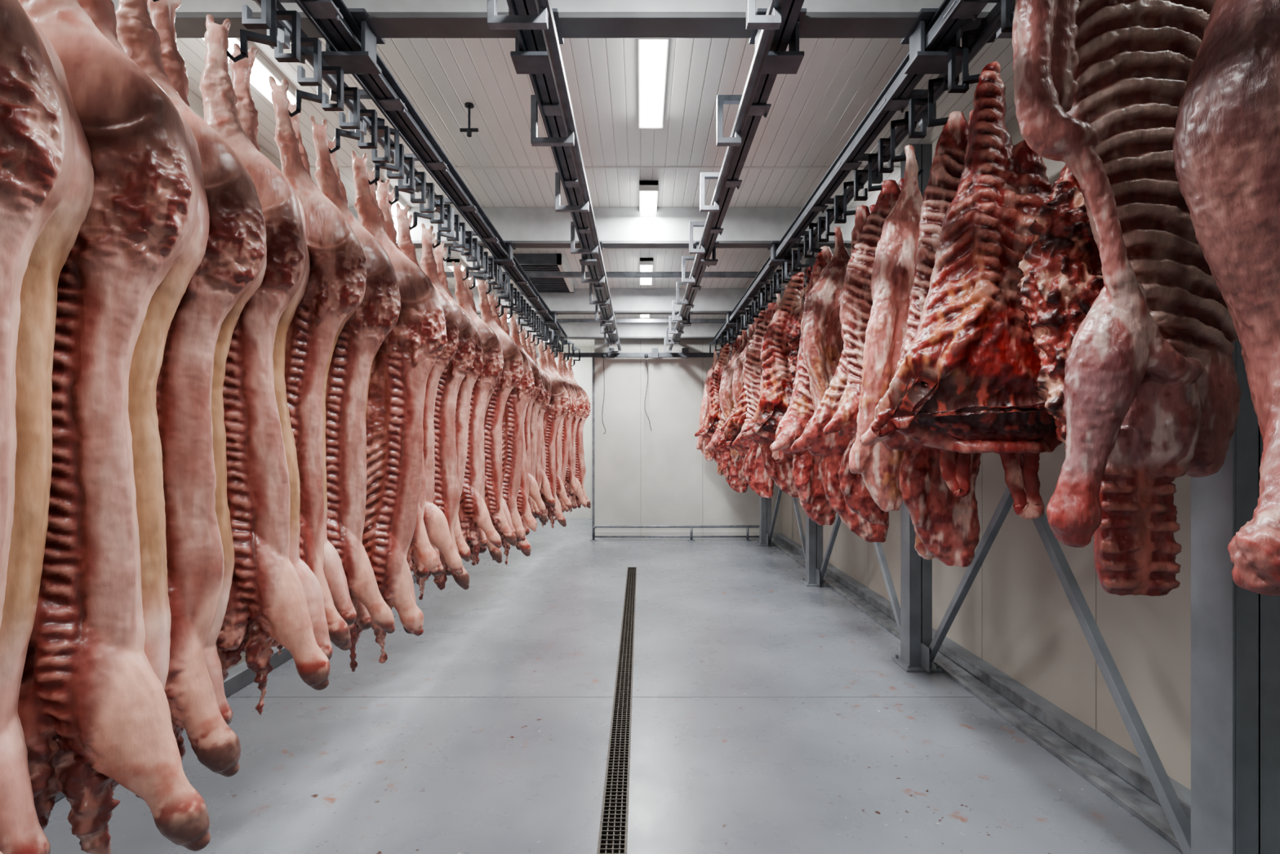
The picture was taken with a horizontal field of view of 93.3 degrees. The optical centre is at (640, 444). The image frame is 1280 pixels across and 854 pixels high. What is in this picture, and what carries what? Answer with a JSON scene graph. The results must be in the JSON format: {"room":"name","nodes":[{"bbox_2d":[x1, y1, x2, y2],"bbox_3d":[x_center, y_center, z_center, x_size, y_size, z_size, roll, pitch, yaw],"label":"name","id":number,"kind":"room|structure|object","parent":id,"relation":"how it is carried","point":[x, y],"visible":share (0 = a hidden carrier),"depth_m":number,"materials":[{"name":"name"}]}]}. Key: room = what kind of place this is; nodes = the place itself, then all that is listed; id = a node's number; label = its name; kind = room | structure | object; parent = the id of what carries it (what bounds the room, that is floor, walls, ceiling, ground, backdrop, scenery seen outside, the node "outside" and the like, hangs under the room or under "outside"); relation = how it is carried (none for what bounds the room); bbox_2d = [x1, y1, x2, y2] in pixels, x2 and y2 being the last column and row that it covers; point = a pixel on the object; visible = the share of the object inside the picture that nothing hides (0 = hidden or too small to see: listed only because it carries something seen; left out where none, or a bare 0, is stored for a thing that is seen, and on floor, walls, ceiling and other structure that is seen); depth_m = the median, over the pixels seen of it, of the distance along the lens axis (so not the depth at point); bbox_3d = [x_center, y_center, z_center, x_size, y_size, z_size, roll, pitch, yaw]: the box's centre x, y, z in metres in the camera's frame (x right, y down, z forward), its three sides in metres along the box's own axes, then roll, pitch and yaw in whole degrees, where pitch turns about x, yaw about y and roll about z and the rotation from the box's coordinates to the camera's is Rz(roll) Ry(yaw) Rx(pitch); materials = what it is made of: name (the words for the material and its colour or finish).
{"room":"processing plant","nodes":[
{"label":"processing plant","id":0,"kind":"room"},
{"bbox_2d":[186,89,281,669],"bbox_3d":[-2.950,-0.290,5.500,0.100,3.980,17.200,0,0,0],"label":"wall","id":1,"kind":"structure","parent":0,"point":[196,104],"depth_m":3.99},
{"bbox_2d":[54,570,416,802],"bbox_3d":[-2.840,1.640,5.500,0.120,0.120,17.000,0,0,0],"label":"baseboard","id":2,"kind":"structure","parent":1,"relation":"attached to","point":[240,676],"depth_m":4.25,"materials":[{"name":"metal"}]},
{"bbox_2d":[536,347,731,358],"bbox_3d":[-0.150,-1.670,11.020,5.500,0.180,0.120,0,0,0],"label":"crossbar","id":3,"kind":"object","parent":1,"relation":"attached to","point":[655,353],"visible":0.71,"depth_m":11.00,"materials":[{"name":"paint"}]},
{"bbox_2d":[601,354,605,434],"bbox_3d":[-0.672,-0.917,10.950,0.075,1.445,0.040,0,0,0],"label":"hanging cable","id":4,"kind":"object","parent":3,"relation":"hanging from","point":[602,355],"visible":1,"depth_m":10.94,"materials":[{"name":"metal"}]},
{"bbox_2d":[644,354,651,431],"bbox_3d":[0.130,-0.944,10.950,0.131,1.391,0.040,0,0,0],"label":"hanging cable","id":5,"kind":"object","parent":3,"relation":"hanging from","point":[646,355],"visible":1,"depth_m":10.94,"materials":[{"name":"metal"}]},
{"bbox_2d":[535,346,594,518],"bbox_3d":[-1.830,-0.290,12.700,2.140,3.980,2.800,0,0,0],"label":"wall","id":6,"kind":"structure","parent":0,"point":[582,369],"depth_m":14.00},
{"bbox_2d":[591,357,594,536],"bbox_3d":[-0.877,0.010,11.245,0.045,3.380,0.130,0,0,0],"label":"trim","id":7,"kind":"structure","parent":6,"relation":"attached to","point":[593,358],"depth_m":11.18,"materials":[{"name":"metal"}]},
{"bbox_2d":[176,38,1016,346],"bbox_3d":[-0.150,-2.340,5.500,5.700,0.120,17.200,0,0,0],"label":"ceiling","id":8,"kind":"structure","parent":0,"point":[814,112],"depth_m":4.27,"materials":[{"name":"paint"}]},
{"bbox_2d":[202,38,296,105],"bbox_3d":[-2.300,-2.235,3.475,0.170,0.090,0.950,0,0,0],"label":"ceiling lamp","id":9,"kind":"object","parent":8,"relation":"attached to","point":[261,70],"depth_m":3.63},
{"bbox_2d":[375,180,409,215],"bbox_3d":[-2.300,-2.235,5.675,0.170,0.090,0.950,0,0,0],"label":"ceiling lamp","id":10,"kind":"object","parent":8,"relation":"attached to","point":[402,203],"depth_m":5.59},
{"bbox_2d":[446,258,477,286],"bbox_3d":[-2.300,-2.235,7.875,0.170,0.090,0.950,0,0,0],"label":"ceiling lamp","id":11,"kind":"object","parent":8,"relation":"attached to","point":[449,262],"depth_m":7.40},
{"bbox_2d":[459,102,478,137],"bbox_3d":[-1.150,-2.175,4.050,0.120,0.210,0.060,0,0,0],"label":"sprinkler","id":12,"kind":"object","parent":8,"relation":"attached to","point":[469,105],"depth_m":4.04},
{"bbox_2d":[386,143,560,355],"bbox_3d":[-1.421,-1.588,6.787,0.099,0.281,7.038,0,0,0],"label":"hooks","id":13,"kind":"object","parent":8,"relation":"attached to","point":[402,159],"depth_m":4.70,"materials":[{"name":"metal"}]},
{"bbox_2d":[513,253,573,293],"bbox_3d":[-1.275,-2.220,7.900,0.650,0.120,1.400,0,0,0],"label":"ceiling vent grille","id":14,"kind":"object","parent":8,"relation":"attached to","point":[528,262],"depth_m":7.52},
{"bbox_2d":[111,0,996,38],"bbox_3d":[-0.150,-2.105,2.800,5.500,0.350,0.140,0,0,0],"label":"ceiling beam","id":15,"kind":"structure","parent":8,"relation":"attached to","point":[392,19],"depth_m":2.73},
{"bbox_2d":[241,0,271,29],"bbox_3d":[-1.421,-1.548,2.157,0.099,0.197,0.160,0,0,0],"label":"hooks","id":16,"kind":"object","parent":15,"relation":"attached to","point":[249,22],"depth_m":2.21,"materials":[{"name":"metal"}]},
{"bbox_2d":[254,0,568,346],"bbox_3d":[-1.393,-1.807,4.000,0.326,0.276,13.900,0,0,0],"label":"rail","id":17,"kind":"object","parent":15,"relation":"hanging from","point":[351,38],"visible":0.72,"depth_m":3.25,"materials":[{"name":"metal"}]},
{"bbox_2d":[0,0,93,853],"bbox_3d":[-1.478,-0.333,1.276,0.453,2.822,0.390,-1,1,-31],"label":"pig carcass","id":18,"kind":"object","parent":17,"relation":"hanging from","point":[46,171],"visible":1,"depth_m":1.35},
{"bbox_2d":[17,0,210,853],"bbox_3d":[-1.454,-0.320,1.641,0.518,2.832,0.397,0,0,-27],"label":"pig carcass","id":19,"kind":"object","parent":17,"relation":"hanging from","point":[94,713],"visible":0.78,"depth_m":1.54},
{"bbox_2d":[112,0,266,795],"bbox_3d":[-1.540,-0.320,1.987,0.528,2.861,0.401,0,0,-31],"label":"pig carcass","id":20,"kind":"object","parent":17,"relation":"hanging from","point":[189,404],"visible":0.48,"depth_m":1.92},
{"bbox_2d":[199,0,333,715],"bbox_3d":[-1.508,-0.387,2.380,0.528,2.823,0.396,0,0,-23],"label":"pig carcass","id":21,"kind":"object","parent":17,"relation":"hanging from","point":[275,598],"visible":0.72,"depth_m":2.27},
{"bbox_2d":[268,43,366,655],"bbox_3d":[-1.512,-0.418,2.739,0.494,2.705,0.408,0,0,-31],"label":"pig carcass","id":22,"kind":"object","parent":17,"relation":"hanging from","point":[335,287],"visible":0.52,"depth_m":2.64},
{"bbox_2d":[274,10,394,163],"bbox_3d":[-1.421,-1.589,2.808,0.099,0.281,1.092,0,0,0],"label":"hooks","id":23,"kind":"object","parent":17,"relation":"attached to","point":[298,42],"depth_m":2.76,"materials":[{"name":"metal"}]},
{"bbox_2d":[310,83,400,663],"bbox_3d":[-1.514,-0.349,3.068,0.542,2.884,0.401,-1,0,-31],"label":"pig carcass","id":24,"kind":"object","parent":17,"relation":"hanging from","point":[357,344],"visible":0.47,"depth_m":2.97},
{"bbox_2d":[349,117,447,671],"bbox_3d":[-1.418,-0.290,3.446,0.567,3.026,0.403,0,0,-30],"label":"pig carcass","id":25,"kind":"object","parent":17,"relation":"hanging from","point":[402,366],"visible":0.73,"depth_m":3.33},
{"bbox_2d":[377,157,438,577],"bbox_3d":[-1.509,-0.438,3.766,0.416,2.730,0.407,0,0,-33],"label":"pig carcass","id":26,"kind":"object","parent":17,"relation":"hanging from","point":[425,558],"visible":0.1,"depth_m":3.68},
{"bbox_2d":[395,178,462,591],"bbox_3d":[-1.528,-0.397,4.139,0.536,2.773,0.397,0,0,-37],"label":"pig carcass","id":27,"kind":"object","parent":17,"relation":"hanging from","point":[436,523],"visible":0.37,"depth_m":4.08},
{"bbox_2d":[416,199,475,599],"bbox_3d":[-1.506,-0.337,4.474,0.505,2.889,0.401,0,0,-36],"label":"pig carcass","id":28,"kind":"object","parent":17,"relation":"hanging from","point":[446,498],"visible":0.45,"depth_m":4.39},
{"bbox_2d":[433,218,484,561],"bbox_3d":[-1.538,-0.385,4.847,0.492,2.800,0.392,0,0,-33],"label":"pig carcass","id":29,"kind":"object","parent":17,"relation":"hanging from","point":[462,409],"visible":0.27,"depth_m":4.78},
{"bbox_2d":[452,240,503,564],"bbox_3d":[-1.468,-0.354,5.202,0.566,2.746,0.399,-1,0,-25],"label":"pig carcass","id":30,"kind":"object","parent":17,"relation":"hanging from","point":[475,521],"visible":0.56,"depth_m":5.10},
{"bbox_2d":[461,255,502,565],"bbox_3d":[-1.537,-0.333,5.538,0.483,2.841,0.396,0,0,-27],"label":"pig carcass","id":31,"kind":"object","parent":17,"relation":"hanging from","point":[495,553],"visible":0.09,"depth_m":5.47},
{"bbox_2d":[476,261,523,546],"bbox_3d":[-1.457,-0.397,5.930,0.570,2.800,0.391,-1,1,-29],"label":"pig carcass","id":32,"kind":"object","parent":17,"relation":"hanging from","point":[513,368],"visible":0.6,"depth_m":5.82},
{"bbox_2d":[487,276,534,557],"bbox_3d":[-1.388,-0.302,6.287,0.515,2.890,0.405,0,0,-26],"label":"pig carcass","id":33,"kind":"object","parent":17,"relation":"hanging from","point":[513,413],"visible":0.47,"depth_m":6.17},
{"bbox_2d":[492,284,530,564],"bbox_3d":[-1.516,-0.224,6.613,0.568,3.055,0.409,0,0,-31],"label":"pig carcass","id":34,"kind":"object","parent":17,"relation":"hanging from","point":[524,546],"visible":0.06,"depth_m":6.55},
{"bbox_2d":[499,287,537,535],"bbox_3d":[-1.483,-0.319,6.990,0.479,2.949,0.396,0,0,-36],"label":"pig carcass","id":35,"kind":"object","parent":17,"relation":"hanging from","point":[528,521],"visible":0.2,"depth_m":6.93},
{"bbox_2d":[509,298,546,515],"bbox_3d":[-1.442,-0.411,7.343,0.478,2.684,0.399,0,0,-35],"label":"pig carcass","id":36,"kind":"object","parent":17,"relation":"hanging from","point":[534,492],"visible":0.27,"depth_m":7.25},
{"bbox_2d":[516,308,543,517],"bbox_3d":[-1.470,-0.364,7.698,0.445,2.747,0.390,-1,0,-23],"label":"pig carcass","id":37,"kind":"object","parent":17,"relation":"hanging from","point":[533,425],"visible":0.27,"depth_m":7.61},
{"bbox_2d":[519,314,546,522],"bbox_3d":[-1.503,-0.347,8.047,0.457,2.766,0.395,0,1,-25],"label":"pig carcass","id":38,"kind":"object","parent":17,"relation":"hanging from","point":[522,335],"visible":0.04,"depth_m":7.97},
{"bbox_2d":[525,320,550,524],"bbox_3d":[-1.512,-0.299,8.385,0.468,2.892,0.401,0,0,-29],"label":"pig carcass","id":39,"kind":"object","parent":17,"relation":"hanging from","point":[538,464],"visible":0.16,"depth_m":8.31},
{"bbox_2d":[530,324,555,507],"bbox_3d":[-1.513,-0.387,8.727,0.494,2.723,0.398,0,0,-24],"label":"pig carcass","id":40,"kind":"object","parent":17,"relation":"hanging from","point":[545,490],"visible":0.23,"depth_m":8.63},
{"bbox_2d":[537,326,568,528],"bbox_3d":[-1.400,-0.254,9.124,0.612,3.016,0.391,-1,1,-30],"label":"pig carcass","id":41,"kind":"object","parent":17,"relation":"hanging from","point":[558,405],"visible":0.54,"depth_m":9.01},
{"bbox_2d":[544,331,572,509],"bbox_3d":[-1.377,-0.303,9.462,0.573,2.907,0.388,-1,0,-34],"label":"pig carcass","id":42,"kind":"object","parent":17,"relation":"hanging from","point":[561,492],"visible":0.31,"depth_m":9.38},
{"bbox_2d":[546,335,577,522],"bbox_3d":[-1.347,-0.263,9.840,0.586,3.000,0.401,0,0,-34],"label":"pig carcass","id":43,"kind":"object","parent":17,"relation":"hanging from","point":[571,412],"visible":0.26,"depth_m":9.78},
{"bbox_2d":[557,340,577,497],"bbox_3d":[-1.286,-0.395,10.170,0.411,2.690,0.400,0,0,-24],"label":"pig carcass","id":44,"kind":"object","parent":17,"relation":"hanging from","point":[570,485],"visible":0.34,"depth_m":10.06},
{"bbox_2d":[561,340,586,513],"bbox_3d":[-1.263,-0.303,10.543,0.610,3.007,0.397,0,0,-37],"label":"pig carcass","id":45,"kind":"object","parent":17,"relation":"hanging from","point":[581,402],"visible":0.27,"depth_m":10.49},
{"bbox_2d":[567,346,591,511],"bbox_3d":[-1.175,-0.285,10.877,0.506,2.944,0.405,0,0,-26],"label":"pig carcass","id":46,"kind":"object","parent":17,"relation":"hanging from","point":[580,468],"visible":0.45,"depth_m":10.78},
{"bbox_2d":[487,0,621,352],"bbox_3d":[-0.473,-1.790,4.000,0.246,0.311,13.900,0,0,0],"label":"rail","id":47,"kind":"object","parent":15,"relation":"hanging from","point":[535,24],"visible":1,"depth_m":3.27,"materials":[{"name":"metal"}]},
{"bbox_2d":[663,0,806,352],"bbox_3d":[0.577,-1.790,4.000,0.326,0.311,13.900,0,0,0],"label":"rail","id":48,"kind":"object","parent":15,"relation":"hanging from","point":[775,27],"visible":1,"depth_m":3.27,"materials":[{"name":"metal"}]},
{"bbox_2d":[711,0,1015,345],"bbox_3d":[1.413,-1.829,4.000,0.326,0.231,13.900,0,0,0],"label":"rail","id":49,"kind":"object","parent":15,"relation":"hanging from","point":[934,32],"visible":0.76,"depth_m":3.24,"materials":[{"name":"metal"}]},
{"bbox_2d":[696,340,724,475],"bbox_3d":[1.244,-0.647,10.594,0.529,2.363,0.324,0,0,20],"label":"carcass","id":50,"kind":"object","parent":49,"relation":"hanging from","point":[701,443],"visible":0.35,"depth_m":10.54,"materials":[{"name":"food"}]},
{"bbox_2d":[694,337,729,465],"bbox_3d":[1.293,-0.704,10.206,0.739,2.210,0.336,0,0,32],"label":"carcass","id":51,"kind":"object","parent":49,"relation":"hanging from","point":[716,455],"visible":0.16,"depth_m":10.21,"materials":[{"name":"food"}]},
{"bbox_2d":[699,331,730,436],"bbox_3d":[1.320,-0.836,9.789,0.720,2.000,0.401,0,0,26],"label":"beef forequarter","id":52,"kind":"object","parent":49,"relation":"hanging from","point":[710,427],"visible":0.4,"depth_m":9.71,"materials":[{"name":"food"}]},
{"bbox_2d":[705,319,748,493],"bbox_3d":[1.312,-0.570,9.019,0.668,2.566,0.316,0,0,26],"label":"carcass","id":53,"kind":"object","parent":49,"relation":"hanging from","point":[731,470],"visible":0.32,"depth_m":8.96,"materials":[{"name":"food"}]},
{"bbox_2d":[726,328,735,352],"bbox_3d":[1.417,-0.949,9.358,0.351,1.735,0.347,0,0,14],"label":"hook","id":54,"kind":"object","parent":49,"relation":"hanging from","point":[727,331],"visible":0.02,"depth_m":9.39,"materials":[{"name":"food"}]},
{"bbox_2d":[719,315,747,478],"bbox_3d":[1.395,-0.675,8.551,0.590,2.315,0.369,0,0,3],"label":"carcass","id":55,"kind":"object","parent":49,"relation":"hanging from","point":[726,403],"visible":0.24,"depth_m":8.46,"materials":[{"name":"food"}]},
{"bbox_2d":[720,311,755,460],"bbox_3d":[1.407,-0.731,8.196,0.720,2.141,0.346,0,0,33],"label":"carcass","id":56,"kind":"object","parent":49,"relation":"hanging from","point":[752,326],"visible":0.16,"depth_m":8.21,"materials":[{"name":"food"}]},
{"bbox_2d":[717,292,766,453],"bbox_3d":[1.411,-0.711,7.421,0.967,2.280,0.404,0,0,30],"label":"beef forequarter","id":57,"kind":"object","parent":49,"relation":"hanging from","point":[734,427],"visible":0.17,"depth_m":7.43,"materials":[{"name":"food"}]},
{"bbox_2d":[732,305,758,455],"bbox_3d":[1.425,-0.713,7.751,0.528,2.218,0.353,0,0,2],"label":"carcass","id":58,"kind":"object","parent":49,"relation":"hanging from","point":[737,385],"visible":0.13,"depth_m":7.65,"materials":[{"name":"food"}]},
{"bbox_2d":[731,283,776,497],"bbox_3d":[1.367,-0.619,7.016,0.615,2.473,0.348,0,0,31],"label":"carcass","id":59,"kind":"object","parent":49,"relation":"hanging from","point":[756,475],"visible":0.43,"depth_m":6.97,"materials":[{"name":"food"}]},
{"bbox_2d":[721,235,813,347],"bbox_3d":[1.425,-1.633,7.548,0.089,0.269,5.434,0,0,0],"label":"hooks","id":60,"kind":"object","parent":49,"relation":"attached to","point":[806,237],"depth_m":6.28,"materials":[{"name":"metal"}]},
{"bbox_2d":[758,278,781,448],"bbox_3d":[1.444,-0.712,6.571,0.450,2.199,0.300,0,0,-1],"label":"carcass","id":61,"kind":"object","parent":49,"relation":"hanging from","point":[777,298],"visible":0.07,"depth_m":6.56,"materials":[{"name":"food"}]},
{"bbox_2d":[738,269,803,497],"bbox_3d":[1.434,-0.642,6.209,0.797,2.366,0.360,0,0,33],"label":"carcass","id":62,"kind":"object","parent":49,"relation":"hanging from","point":[781,472],"visible":0.17,"depth_m":6.21,"materials":[{"name":"food"}]},
{"bbox_2d":[741,253,805,461],"bbox_3d":[1.418,-0.798,5.791,0.860,2.102,0.418,0,0,25],"label":"carcass","id":63,"kind":"object","parent":49,"relation":"hanging from","point":[774,402],"visible":0.56,"depth_m":5.70,"materials":[{"name":"food"}]},
{"bbox_2d":[786,240,812,383],"bbox_3d":[1.494,-0.960,5.356,0.377,1.703,0.342,0,0,0],"label":"beef neck cut","id":64,"kind":"object","parent":49,"relation":"hanging from","point":[793,344],"visible":0.19,"depth_m":5.36,"materials":[{"name":"food"}]},
{"bbox_2d":[769,220,836,524],"bbox_3d":[1.358,-0.590,4.932,0.655,2.515,0.301,0,0,-12],"label":"carcass","id":65,"kind":"object","parent":49,"relation":"hanging from","point":[806,472],"visible":0.44,"depth_m":4.90,"materials":[{"name":"food"}]},
{"bbox_2d":[813,217,830,242],"bbox_3d":[1.425,-1.634,4.611,0.089,0.267,0.394,0,0,0],"label":"hooks","id":66,"kind":"object","parent":49,"relation":"attached to","point":[820,240],"depth_m":4.69,"materials":[{"name":"metal"}]},
{"bbox_2d":[800,206,850,411],"bbox_3d":[1.435,-0.770,4.544,0.504,2.073,0.330,0,0,-6],"label":"carcass","id":67,"kind":"object","parent":49,"relation":"hanging from","point":[820,324],"visible":0.52,"depth_m":4.44,"materials":[{"name":"food"}]},
{"bbox_2d":[790,174,888,542],"bbox_3d":[1.443,-0.585,4.175,0.744,2.511,0.378,0,0,35],"label":"carcass","id":68,"kind":"object","parent":49,"relation":"hanging from","point":[832,447],"visible":0.32,"depth_m":4.15,"materials":[{"name":"food"}]},
{"bbox_2d":[834,195,848,223],"bbox_3d":[1.425,-1.635,4.166,0.089,0.267,0.271,0,0,0],"label":"hooks","id":69,"kind":"object","parent":49,"relation":"attached to","point":[837,197],"depth_m":4.28,"materials":[{"name":"metal"}]},
{"bbox_2d":[853,169,867,200],"bbox_3d":[1.425,-1.633,3.794,0.089,0.266,0.225,0,0,0],"label":"hooks","id":70,"kind":"object","parent":49,"relation":"attached to","point":[856,172],"depth_m":3.89,"materials":[{"name":"metal"}]},
{"bbox_2d":[822,146,904,524],"bbox_3d":[1.402,-0.672,3.749,0.524,2.337,0.329,0,0,17],"label":"carcass","id":71,"kind":"object","parent":49,"relation":"hanging from","point":[855,300],"visible":0.46,"depth_m":3.70,"materials":[{"name":"food"}]},
{"bbox_2d":[878,137,893,173],"bbox_3d":[1.425,-1.633,3.403,0.089,0.272,0.204,0,0,0],"label":"hooks","id":72,"kind":"object","parent":49,"relation":"attached to","point":[890,169],"depth_m":3.49,"materials":[{"name":"metal"}]},
{"bbox_2d":[848,111,935,559],"bbox_3d":[1.436,-0.604,3.371,0.519,2.473,0.340,0,0,17],"label":"carcass","id":73,"kind":"object","parent":49,"relation":"hanging from","point":[892,277],"visible":0.58,"depth_m":3.29,"materials":[{"name":"food"}]},
{"bbox_2d":[908,98,928,137],"bbox_3d":[1.425,-1.633,3.009,0.089,0.268,0.203,0,0,0],"label":"hooks","id":74,"kind":"object","parent":49,"relation":"attached to","point":[913,102],"depth_m":3.09,"materials":[{"name":"metal"}]},
{"bbox_2d":[859,74,981,566],"bbox_3d":[1.409,-0.621,3.017,0.570,2.439,0.294,0,0,27],"label":"carcass","id":75,"kind":"object","parent":49,"relation":"hanging from","point":[947,525],"visible":0.48,"depth_m":2.95,"materials":[{"name":"food"}]},
{"bbox_2d":[947,46,968,93],"bbox_3d":[1.425,-1.633,2.629,0.089,0.271,0.169,0,0,0],"label":"hooks","id":76,"kind":"object","parent":49,"relation":"attached to","point":[953,51],"depth_m":2.69,"materials":[{"name":"metal"}]},
{"bbox_2d":[871,17,1062,519],"bbox_3d":[1.449,-0.764,2.677,0.807,2.192,0.394,0,0,17],"label":"carcass","id":77,"kind":"object","parent":49,"relation":"hanging from","point":[968,374],"visible":0.83,"depth_m":2.58,"materials":[{"name":"food"}]},
{"bbox_2d":[1000,0,1013,32],"bbox_3d":[1.425,-1.619,2.279,0.089,0.167,0.071,0,0,0],"label":"hooks","id":78,"kind":"object","parent":49,"relation":"attached to","point":[1006,24],"depth_m":2.29,"materials":[{"name":"metal"}]},
{"bbox_2d":[1016,163,1104,448],"bbox_3d":[1.640,-0.905,2.252,0.383,1.911,0.382,0,0,-14],"label":"carcass","id":79,"kind":"object","parent":49,"relation":"hanging from","point":[1061,267],"visible":0.48,"depth_m":2.21,"materials":[{"name":"food"}]},
{"bbox_2d":[1012,0,1241,595],"bbox_3d":[1.540,-0.690,1.897,0.756,2.341,0.256,0,0,-13],"label":"carcass","id":80,"kind":"object","parent":49,"relation":"hanging from","point":[1152,393],"visible":0.91,"depth_m":1.87,"materials":[{"name":"food"}]},
{"bbox_2d":[1172,0,1279,595],"bbox_3d":[1.561,-0.734,1.432,0.501,2.252,0.401,0,0,-1],"label":"carcass","id":81,"kind":"object","parent":49,"relation":"hanging from","point":[1226,144],"visible":1,"depth_m":1.40,"materials":[{"name":"food"}]},
{"bbox_2d":[310,166,900,249],"bbox_3d":[-0.150,-2.277,5.815,5.500,0.006,8.030,0,0,0],"label":"ceiling beam","id":82,"kind":"structure","parent":8,"relation":"attached to","point":[311,167],"depth_m":4.97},
{"bbox_2d":[348,207,871,248],"bbox_3d":[-0.150,-2.105,5.860,5.500,0.350,0.140,0,0,0],"label":"ceiling beam","id":83,"kind":"structure","parent":8,"relation":"attached to","point":[526,227],"depth_m":5.79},
{"bbox_2d":[444,271,808,277],"bbox_3d":[-0.150,-2.070,7.350,5.500,0.060,0.060,0,0,0],"label":"ceiling trim","id":84,"kind":"structure","parent":8,"relation":"attached to","point":[449,274],"depth_m":7.32,"materials":[{"name":"metal"}]},
{"bbox_2d":[448,288,804,314],"bbox_3d":[-0.150,-2.105,8.880,5.500,0.350,0.140,0,0,0],"label":"ceiling beam","id":85,"kind":"structure","parent":8,"relation":"attached to","point":[624,301],"depth_m":8.81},
{"bbox_2d":[506,319,754,323],"bbox_3d":[-0.150,-2.070,10.100,5.500,0.060,0.060,0,0,0],"label":"ceiling trim","id":86,"kind":"structure","parent":8,"relation":"attached to","point":[522,321],"depth_m":10.07,"materials":[{"name":"metal"}]},
{"bbox_2d":[507,323,755,339],"bbox_3d":[-0.150,-2.105,11.000,5.500,0.350,0.140,0,0,0],"label":"ceiling beam","id":87,"kind":"structure","parent":8,"relation":"attached to","point":[573,331],"depth_m":10.93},
{"bbox_2d":[639,257,653,285],"bbox_3d":[0.070,-2.235,7.825,0.170,0.090,0.950,0,0,0],"label":"ceiling lamp","id":88,"kind":"object","parent":8,"relation":"attached to","point":[646,264],"depth_m":7.54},
{"bbox_2d":[639,180,658,215],"bbox_3d":[0.070,-2.235,5.675,0.170,0.090,0.950,0,0,0],"label":"ceiling lamp","id":89,"kind":"object","parent":8,"relation":"attached to","point":[648,189],"depth_m":5.37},
{"bbox_2d":[638,38,669,129],"bbox_3d":[0.070,-2.235,3.725,0.170,0.090,0.950,0,0,0],"label":"ceiling lamp","id":90,"kind":"object","parent":8,"relation":"attached to","point":[652,52],"depth_m":3.66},
{"bbox_2d":[43,518,1182,853],"bbox_3d":[-0.150,1.760,5.500,5.700,0.120,17.200,0,0,0],"label":"floor","id":91,"kind":"structure","parent":0,"point":[715,616],"depth_m":3.49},
{"bbox_2d":[228,696,974,697],"bbox_3d":[-0.325,1.699,4.074,5.150,0.001,0.008,0,0,0],"label":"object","id":92,"kind":"structure","parent":91,"relation":"in","point":[228,696],"depth_m":4.07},
{"bbox_2d":[596,567,636,853],"bbox_3d":[-0.120,1.760,2.700,0.126,0.121,11.400,0,0,0],"label":"channel","id":93,"kind":"object","parent":91,"relation":"in","point":[613,828],"visible":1,"depth_m":3.42,"materials":[{"name":"metal"}]},
{"bbox_2d":[590,524,759,541],"bbox_3d":[0.680,1.564,10.750,3.160,0.273,0.120,0,0,0],"label":"rail","id":94,"kind":"object","parent":91,"relation":"on","point":[691,526],"visible":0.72,"depth_m":10.73,"materials":[{"name":"metal"}]},
{"bbox_2d":[755,495,775,546],"bbox_3d":[2.130,-0.290,10.300,0.280,3.980,0.400,0,0,0],"label":"steel column","id":95,"kind":"structure","parent":91,"relation":"on","point":[765,504],"depth_m":10.22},
{"bbox_2d":[800,257,828,586],"bbox_3d":[2.130,-0.290,7.400,0.280,3.980,0.400,0,0,0],"label":"steel column","id":96,"kind":"structure","parent":91,"relation":"on","point":[814,531],"depth_m":7.32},
{"bbox_2d":[768,487,805,560],"bbox_3d":[2.140,0.110,8.850,0.108,3.050,2.733,0,0,0],"label":"brace","id":97,"kind":"object","parent":96,"relation":"attached to","point":[780,491],"visible":0.14,"depth_m":8.22,"materials":[{"name":"metal"}]},
{"bbox_2d":[891,144,942,672],"bbox_3d":[2.130,-0.290,4.660,0.280,3.980,0.400,0,0,0],"label":"steel column","id":98,"kind":"structure","parent":91,"relation":"on","point":[916,571],"depth_m":4.58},
{"bbox_2d":[819,513,900,635],"bbox_3d":[2.140,0.110,6.030,0.108,3.048,2.574,0,0,0],"label":"brace","id":99,"kind":"object","parent":98,"relation":"attached to","point":[879,550],"visible":0.15,"depth_m":5.26,"materials":[{"name":"metal"}]},
{"bbox_2d":[1191,339,1279,853],"bbox_3d":[2.130,-0.290,2.160,0.280,3.980,0.400,0,0,0],"label":"steel column","id":100,"kind":"structure","parent":91,"relation":"on","point":[1235,630],"depth_m":2.08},
{"bbox_2d":[928,486,1191,853],"bbox_3d":[2.140,0.110,3.410,0.108,3.047,2.336,0,0,0],"label":"brace","id":101,"kind":"object","parent":100,"relation":"attached to","point":[1180,824],"visible":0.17,"depth_m":2.80,"materials":[{"name":"metal"}]},
{"bbox_2d":[594,339,781,536],"bbox_3d":[0.870,-0.290,11.250,3.460,3.980,0.100,0,0,0],"label":"wall","id":102,"kind":"structure","parent":0,"point":[659,476],"depth_m":11.20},
{"bbox_2d":[595,531,759,535],"bbox_3d":[0.725,1.650,11.190,3.150,0.100,0.020,0,0,0],"label":"baseboard","id":103,"kind":"structure","parent":102,"relation":"attached to","point":[597,533],"depth_m":11.18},
{"bbox_2d":[781,115,1191,790],"bbox_3d":[2.650,-0.290,4.100,0.100,3.980,14.400,0,0,0],"label":"wall","id":104,"kind":"structure","parent":0,"point":[1016,615],"depth_m":3.78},
{"bbox_2d":[771,532,1191,851],"bbox_3d":[2.430,1.657,4.100,0.340,0.085,14.200,0,0,0],"label":"baseboard","id":105,"kind":"structure","parent":104,"relation":"attached to","point":[1122,763],"depth_m":3.62,"materials":[{"name":"concrete"}]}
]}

